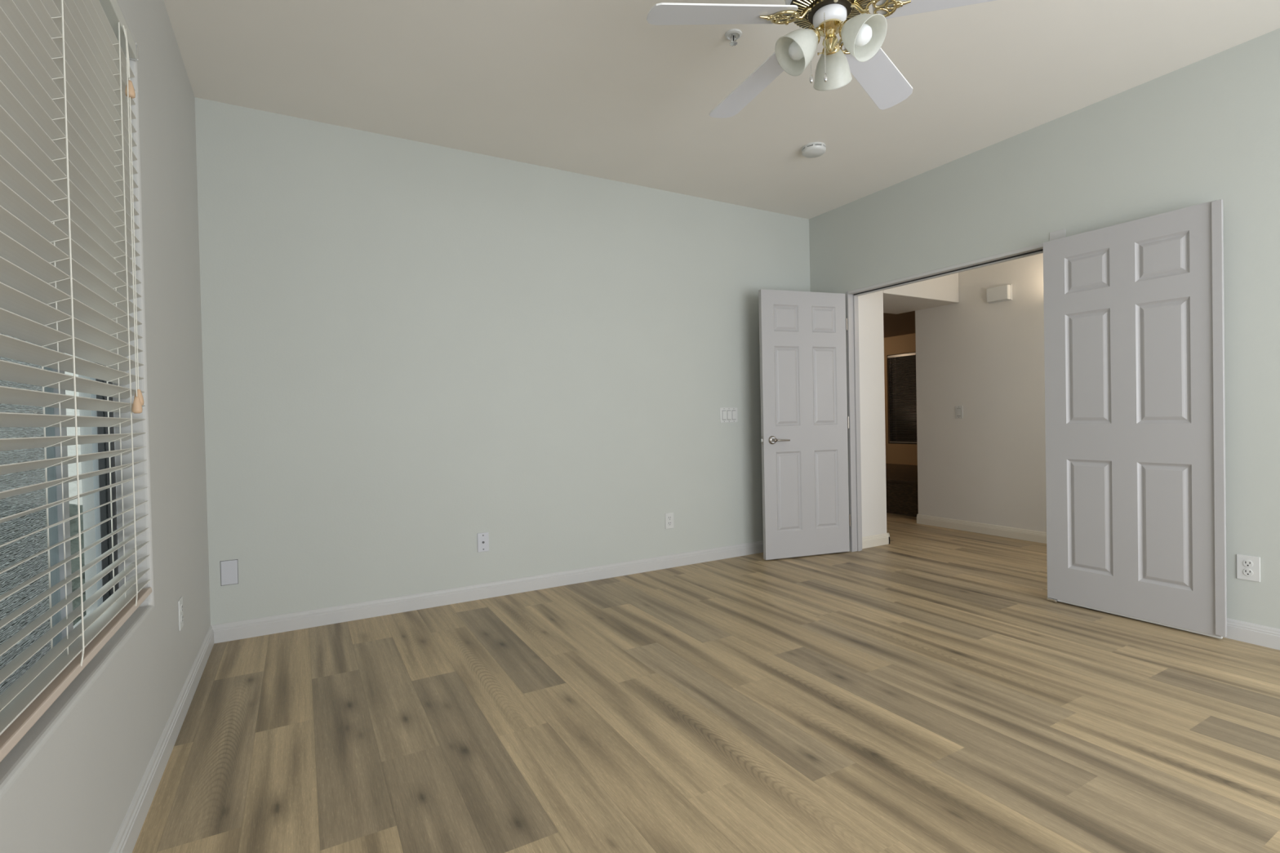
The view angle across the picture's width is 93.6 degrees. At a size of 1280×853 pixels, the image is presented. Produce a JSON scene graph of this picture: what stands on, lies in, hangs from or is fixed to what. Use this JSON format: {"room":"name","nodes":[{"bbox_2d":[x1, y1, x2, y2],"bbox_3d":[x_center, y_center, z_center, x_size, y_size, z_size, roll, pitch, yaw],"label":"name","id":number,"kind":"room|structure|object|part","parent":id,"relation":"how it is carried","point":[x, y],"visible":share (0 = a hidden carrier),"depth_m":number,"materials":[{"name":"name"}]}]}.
{"room":"empty bedroom","nodes":[
{"label":"empty bedroom","id":0,"kind":"room"},
{"bbox_2d":[0,0,210,852],"bbox_3d":[-0.928,-0.265,0.641,0.160,2.712,5.440,-2,1,-30],"label":"wall","id":1,"kind":"structure","parent":0,"point":[71,782],"depth_m":1.87,"materials":[{"name":"paint"}]},
{"bbox_2d":[0,333,124,694],"bbox_3d":[-1.158,-0.306,1.021,0.056,1.716,1.788,-2,1,-30],"label":"window","id":2,"kind":"structure","parent":1,"relation":"in","point":[17,551],"depth_m":1.37,"materials":[{"name":"clear glass"}]},
{"bbox_2d":[0,0,151,762],"bbox_3d":[-1.093,-0.321,1.060,0.081,1.673,1.769,-2,1,-30],"label":"blind","id":3,"kind":"object","parent":2,"relation":"attached to","point":[67,91],"visible":1,"depth_m":1.26,"materials":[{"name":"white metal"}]},
{"bbox_3d":[-1.229,-0.310,1.230,0.003,1.611,0.003,-2,1,-30],"label":"ladder cord","id":4,"kind":"part","parent":3,"relation":"part of","materials":[{"name":"white fabric"}]},
{"bbox_3d":[-1.211,-0.313,1.245,0.002,1.606,0.002,-2,1,-30],"label":"lift cord","id":5,"kind":"part","parent":3,"relation":"part of","materials":[{"name":"white fabric"}]},
{"bbox_3d":[-1.180,-0.309,1.244,0.004,1.615,0.023,-2,1,-30],"label":"ladder cord","id":6,"kind":"part","parent":3,"relation":"part of","materials":[{"name":"white fabric"}]},
{"bbox_3d":[-1.083,0.504,1.062,0.053,0.024,1.762,-2,1,-30],"label":"rail","id":7,"kind":"part","parent":3,"relation":"part of","materials":[{"name":"beige wood"}]},
{"bbox_3d":[-1.464,-0.310,1.646,0.003,1.611,0.003,-2,1,-30],"label":"ladder cord","id":8,"kind":"part","parent":3,"relation":"part of","materials":[{"name":"white fabric"}]},
{"bbox_3d":[-1.446,-0.313,1.661,0.002,1.606,0.002,-2,1,-30],"label":"lift cord","id":9,"kind":"part","parent":3,"relation":"part of","materials":[{"name":"white fabric"}]},
{"bbox_3d":[-1.441,-1.051,1.686,0.005,0.140,0.014,-1,1,24],"label":"pull cord","id":10,"kind":"part","parent":3,"relation":"part of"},
{"bbox_3d":[-1.415,-0.310,1.660,0.004,1.615,0.023,-2,1,-30],"label":"ladder cord","id":11,"kind":"part","parent":3,"relation":"part of","materials":[{"name":"white fabric"}]},
{"bbox_3d":[-1.423,-0.602,1.682,0.004,1.040,0.052,-2,1,-39],"label":"pull cord","id":12,"kind":"part","parent":3,"relation":"part of","materials":[{"name":"white fabric"}]},
{"bbox_3d":[-1.432,-0.612,1.698,0.019,1.018,0.006,-1,1,39],"label":"pull cord","id":13,"kind":"part","parent":3,"relation":"part of","materials":[{"name":"white fabric"}]},
{"bbox_3d":[-1.160,-0.306,1.020,0.052,1.716,1.788,-2,1,-30],"label":"frame","id":14,"kind":"part","parent":2,"relation":"part of","materials":[{"name":"white plastic"}]},
{"bbox_2d":[109,625,213,852],"bbox_3d":[-0.825,1.024,0.700,0.014,0.089,5.200,-2,1,-30],"label":"baseboard","id":15,"kind":"structure","parent":1,"relation":"attached to","point":[126,839],"depth_m":1.81,"materials":[{"name":"paint"}]},
{"bbox_2d":[177,596,183,631],"bbox_3d":[-1.712,0.698,2.243,0.008,0.112,0.070,-2,1,-30],"label":"wall outlet","id":16,"kind":"object","parent":1,"relation":"attached to","point":[180,601],"visible":1,"depth_m":2.23,"materials":[{"name":"white plastic"}]},
{"bbox_2d":[194,97,810,625],"bbox_3d":[-0.347,-0.319,4.026,4.188,2.712,0.120,-2,1,-30],"label":"wall","id":17,"kind":"structure","parent":0,"point":[412,350],"depth_m":3.54,"materials":[{"name":"paint"}]},
{"bbox_2d":[220,559,238,586],"bbox_3d":[-2.045,0.728,2.993,0.073,0.123,0.007,-2,1,-30],"label":"blank plate","id":18,"kind":"object","parent":17,"relation":"attached to","point":[229,568],"visible":1,"depth_m":2.99,"materials":[{"name":"white plastic"}]},
{"bbox_2d":[477,532,488,552],"bbox_3d":[-0.941,0.697,3.613,0.068,0.114,0.015,-2,1,-30],"label":"cable plate","id":19,"kind":"object","parent":17,"relation":"attached to","point":[482,538],"visible":1,"depth_m":3.61,"materials":[{"name":"white plastic"}]},
{"bbox_2d":[211,540,763,644],"bbox_3d":[-0.331,0.973,3.960,4.088,0.089,0.014,-2,1,-30],"label":"baseboard","id":20,"kind":"structure","parent":17,"relation":"attached to","point":[237,630],"depth_m":3.53,"materials":[{"name":"paint"}]},
{"bbox_2d":[665,512,673,528],"bbox_3d":[0.210,0.670,4.269,0.070,0.112,0.008,-2,1,-30],"label":"wall outlet","id":21,"kind":"object","parent":17,"relation":"attached to","point":[668,517],"visible":1,"depth_m":4.27,"materials":[{"name":"white plastic"}]},
{"bbox_2d":[720,407,737,422],"bbox_3d":[0.671,-0.086,4.529,0.164,0.114,0.008,-2,1,-30],"label":"light switch","id":22,"kind":"object","parent":17,"relation":"attached to","point":[727,415],"visible":1,"depth_m":4.53,"materials":[{"name":"white plastic"}]},
{"bbox_2d":[132,512,1279,852],"bbox_3d":[1.602,0.974,4.143,7.854,0.001,8.800,-2,1,-30],"label":"floor","id":23,"kind":"structure","parent":0,"point":[924,691],"depth_m":2.09,"materials":[{"name":"brown wood"}]},
{"bbox_2d":[885,463,918,516],"bbox_3d":[2.862,0.722,7.787,1.767,0.360,3.496,-2,1,-30],"label":"tub surround","id":24,"kind":"object","parent":23,"relation":"on","point":[901,480],"visible":0.05,"depth_m":6.34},
{"bbox_2d":[885,481,918,516],"bbox_3d":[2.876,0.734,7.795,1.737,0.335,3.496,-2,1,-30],"label":"tub","id":25,"kind":"object","parent":24,"relation":"in","point":[902,499],"depth_m":6.27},
{"bbox_2d":[164,0,1279,218],"bbox_3d":[2.292,-1.756,2.797,7.960,0.120,6.020,-2,1,-30],"label":"ceiling","id":26,"kind":"structure","parent":0,"point":[595,88],"depth_m":2.83,"materials":[{"name":"paint"}]},
{"bbox_2d":[724,28,742,45],"bbox_3d":[0.394,-1.632,2.532,0.072,0.040,0.072,-2,1,-30],"label":"sprinkler","id":27,"kind":"object","parent":26,"relation":"attached to","point":[732,34],"visible":1,"depth_m":2.53,"materials":[{"name":"white metal"}]},
{"bbox_2d":[801,142,826,157],"bbox_3d":[1.045,-1.658,3.613,0.140,0.043,0.140,-2,1,-30],"label":"smoke detector","id":28,"kind":"object","parent":26,"relation":"attached to","point":[813,149],"visible":1,"depth_m":3.58,"materials":[{"name":"white plastic"}]},
{"bbox_2d":[646,0,995,118],"bbox_3d":[0.573,-1.351,1.922,1.123,0.595,1.078,-2,1,-30],"label":"ceiling fan","id":29,"kind":"object","parent":26,"relation":"hanging from","point":[858,51],"visible":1,"depth_m":1.86,"materials":[{"name":"white metal"}]},
{"bbox_3d":[0.247,-1.246,1.822,0.458,0.070,0.128,-1,1,-12],"label":"blade","id":30,"kind":"part","parent":29,"relation":"part of","materials":[{"name":"white wood"}]},
{"bbox_3d":[0.427,-1.255,2.196,0.128,0.070,0.458,-2,1,-30],"label":"blade","id":31,"kind":"part","parent":29,"relation":"part of","materials":[{"name":"white wood"}]},
{"bbox_3d":[0.486,-1.168,1.874,0.136,0.135,0.122,-2,1,-30],"label":"lamp shade","id":32,"kind":"part","parent":29,"relation":"part of","materials":[{"name":"white glass"}]},
{"bbox_3d":[0.499,-1.180,1.872,0.076,0.074,0.057,-2,1,-30],"label":"light bulb","id":33,"kind":"part","parent":29,"relation":"part of","materials":[{"name":"white glass"}]},
{"bbox_3d":[0.565,-1.238,1.879,0.049,0.028,0.013,-1,1,-10],"label":"lamp arm","id":34,"kind":"part","parent":29,"relation":"part of","materials":[{"name":"gold metal"}]},
{"bbox_3d":[0.564,-1.168,1.833,0.003,0.189,0.003,-1,1,24],"label":"pull chain","id":35,"kind":"part","parent":29,"relation":"part of","materials":[{"name":"silver metal"}]},
{"bbox_2d":[790,0,870,28],"bbox_3d":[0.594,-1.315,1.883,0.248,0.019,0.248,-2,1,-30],"label":"motor","id":36,"kind":"object","parent":29,"relation":"attached to","point":[811,6],"depth_m":1.86,"materials":[{"name":"gold metal"}]},
{"bbox_3d":[0.635,-1.173,1.996,0.131,0.135,0.126,-2,1,-30],"label":"lamp shade","id":37,"kind":"part","parent":29,"relation":"part of","materials":[{"name":"white glass"}]},
{"bbox_3d":[0.615,-1.239,1.861,0.013,0.028,0.049,-2,1,-40],"label":"lamp arm","id":38,"kind":"part","parent":29,"relation":"part of","materials":[{"name":"gold metal"}]},
{"bbox_3d":[0.660,-1.182,1.811,0.057,0.074,0.078,-2,1,-30],"label":"light bulb","id":39,"kind":"part","parent":29,"relation":"part of","materials":[{"name":"white glass"}]},
{"bbox_3d":[0.670,-1.171,1.804,0.123,0.135,0.136,-2,1,-30],"label":"lamp shade","id":40,"kind":"part","parent":29,"relation":"part of","materials":[{"name":"white glass"}]},
{"bbox_3d":[0.841,-1.263,2.139,0.128,0.070,0.458,-1,1,42],"label":"blade","id":41,"kind":"part","parent":29,"relation":"part of","materials":[{"name":"white wood"}]},
{"bbox_3d":[0.913,-1.259,1.730,0.458,0.070,0.128,-1,1,24],"label":"blade","id":42,"kind":"part","parent":29,"relation":"part of","materials":[{"name":"white wood"}]},
{"bbox_2d":[857,290,886,537],"bbox_3d":[1.801,-0.375,4.852,0.356,2.672,0.130,-2,1,-30],"label":"wall","id":43,"kind":"structure","parent":0,"point":[870,306],"depth_m":4.82,"materials":[{"name":"paint"}]},
{"bbox_2d":[883,311,915,337],"bbox_3d":[2.161,-1.272,7.630,3.290,0.120,3.320,-2,1,-30],"label":"ceiling","id":44,"kind":"structure","parent":0,"point":[900,324],"depth_m":7.21,"materials":[{"name":"paint"}]},
{"bbox_2d":[884,333,917,465],"bbox_3d":[3.640,-0.321,8.284,0.120,2.400,3.600,-2,1,-30],"label":"wall","id":45,"kind":"structure","parent":0,"point":[898,454],"depth_m":8.33,"materials":[{"name":"beige paint"}]},
{"bbox_2d":[888,351,916,444],"bbox_3d":[3.703,-0.381,8.170,0.040,1.240,0.700,-2,1,-30],"label":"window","id":46,"kind":"structure","parent":45,"relation":"in","point":[908,430],"depth_m":8.29,"materials":[{"name":"black glass"}]},
{"bbox_2d":[887,352,916,443],"bbox_3d":[3.666,-0.383,8.149,0.031,1.217,0.688,-2,1,-30],"label":"mini blind","id":47,"kind":"object","parent":46,"relation":"attached to","point":[895,357],"visible":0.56,"depth_m":8.25,"materials":[{"name":"plastic"}]},
{"bbox_3d":[3.679,0.216,8.157,0.022,0.017,0.680,-2,1,-30],"label":"rail","id":48,"kind":"part","parent":47,"relation":"part of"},
{"bbox_2d":[883,272,959,314],"bbox_3d":[2.247,-1.412,5.400,1.010,0.632,0.645,-2,1,-30],"label":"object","id":49,"kind":"structure","parent":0,"point":[941,291],"depth_m":5.25,"materials":[{"name":"paint"}]},
{"bbox_2d":[915,253,1046,532],"bbox_3d":[3.809,-0.405,3.840,0.120,2.672,4.500,-2,1,-30],"label":"wall","id":50,"kind":"structure","parent":0,"point":[987,465],"depth_m":5.19,"materials":[{"name":"paint"}]},
{"bbox_2d":[955,405,963,418],"bbox_3d":[2.862,-0.128,5.396,0.008,0.114,0.072,-2,1,-30],"label":"light switch","id":51,"kind":"object","parent":50,"relation":"attached to","point":[958,409],"visible":1,"depth_m":5.39,"materials":[{"name":"white plastic"}]},
{"bbox_2d":[916,514,1046,543],"bbox_3d":[3.505,0.888,4.304,0.014,0.089,3.405,-2,1,-30],"label":"baseboard","id":52,"kind":"structure","parent":50,"relation":"attached to","point":[977,527],"depth_m":5.21,"materials":[{"name":"paint"}]},
{"bbox_2d":[986,284,1012,303],"bbox_3d":[3.008,-1.112,5.041,0.055,0.130,0.190,-2,1,-30],"label":"door chime","id":53,"kind":"object","parent":50,"relation":"attached to","point":[1001,293],"visible":1,"depth_m":5.01,"materials":[{"name":"white plastic"}]},
{"bbox_2d":[808,27,1279,628],"bbox_3d":[2.773,-0.378,2.668,0.105,2.692,5.320,-2,1,-30],"label":"wall","id":54,"kind":"structure","parent":0,"point":[1206,130],"depth_m":2.89,"materials":[{"name":"paint"}]},
{"bbox_2d":[758,288,850,559],"bbox_3d":[1.249,-0.020,4.480,0.746,1.974,0.094,-1,1,-18],"label":"door","id":55,"kind":"structure","parent":54,"relation":"in","point":[805,420],"depth_m":4.48,"materials":[{"name":"paint"}]},
{"bbox_3d":[1.018,0.099,4.386,0.154,0.062,0.056,-1,1,-11],"label":"lever handle","id":56,"kind":"part","parent":55,"relation":"part of","materials":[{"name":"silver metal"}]},
{"bbox_2d":[845,243,1043,551],"bbox_3d":[2.009,-0.036,4.035,0.114,2.005,1.443,-2,1,-30],"label":"door frame","id":57,"kind":"structure","parent":54,"relation":"attached to","point":[851,296],"depth_m":4.63,"materials":[{"name":"paint"}]},
{"bbox_2d":[1043,199,1226,639],"bbox_3d":[2.444,-0.024,3.026,0.061,1.983,0.760,-2,1,-30],"label":"door","id":58,"kind":"structure","parent":54,"relation":"in","point":[1134,310],"depth_m":2.96,"materials":[{"name":"paint"}]},
{"bbox_2d":[1236,554,1260,582],"bbox_3d":[2.723,0.634,2.692,0.008,0.112,0.078,-2,1,-30],"label":"wall outlet","id":59,"kind":"object","parent":54,"relation":"attached to","point":[1248,567],"visible":1,"depth_m":2.69,"materials":[{"name":"white plastic"}]},
{"bbox_2d":[1243,560,1253,567],"bbox_3d":[2.721,0.615,2.690,0.003,0.033,0.033,-2,1,-30],"label":"receptacle","id":60,"kind":"object","parent":59,"relation":"attached to","point":[1246,563],"depth_m":2.69,"materials":[{"name":"white plastic"}]},
{"bbox_2d":[1243,568,1253,576],"bbox_3d":[2.722,0.653,2.691,0.003,0.033,0.033,-2,1,-30],"label":"receptacle","id":61,"kind":"object","parent":59,"relation":"attached to","point":[1246,572],"depth_m":2.69,"materials":[{"name":"white plastic"}]},
{"bbox_2d":[1222,617,1279,650],"bbox_3d":[3.171,0.925,1.909,0.014,0.089,3.365,-2,1,-30],"label":"baseboard","id":62,"kind":"structure","parent":54,"relation":"attached to","point":[1242,631],"depth_m":2.67,"materials":[{"name":"paint"}]},
{"bbox_3d":[0.957,-0.379,6.584,0.120,2.672,3.715,-2,1,-30],"label":"wall","id":63,"kind":"structure","parent":0,"visible":0},
{"bbox_2d":[862,533,889,548],"bbox_3d":[0.923,0.915,6.482,0.370,0.089,3.859,-2,1,-30],"label":"baseboard","id":64,"kind":"structure","parent":63,"relation":"attached to","point":[879,540],"depth_m":4.81,"materials":[{"name":"paint"}]},
{"label":"outside","id":65,"kind":"structure","parent":0,"visible":0},
{"bbox_3d":[-6.787,1.503,-3.136,13.840,0.080,26.000,-2,1,-30],"label":"ground","id":66,"kind":"structure","parent":65,"visible":0},
{"bbox_2d":[64,352,82,505],"bbox_3d":[-7.267,-0.310,2.682,8.825,3.420,0.200,-2,1,-30],"label":"wall","id":67,"kind":"structure","parent":66,"relation":"on","point":[72,468],"depth_m":4.36,"materials":[{"name":"white paint"}]},
{"bbox_2d":[69,503,86,626],"bbox_3d":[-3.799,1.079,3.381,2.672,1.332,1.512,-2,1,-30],"label":"post","id":68,"kind":"object","parent":66,"relation":"on","point":[74,543],"visible":0.02,"depth_m":3.30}
]}

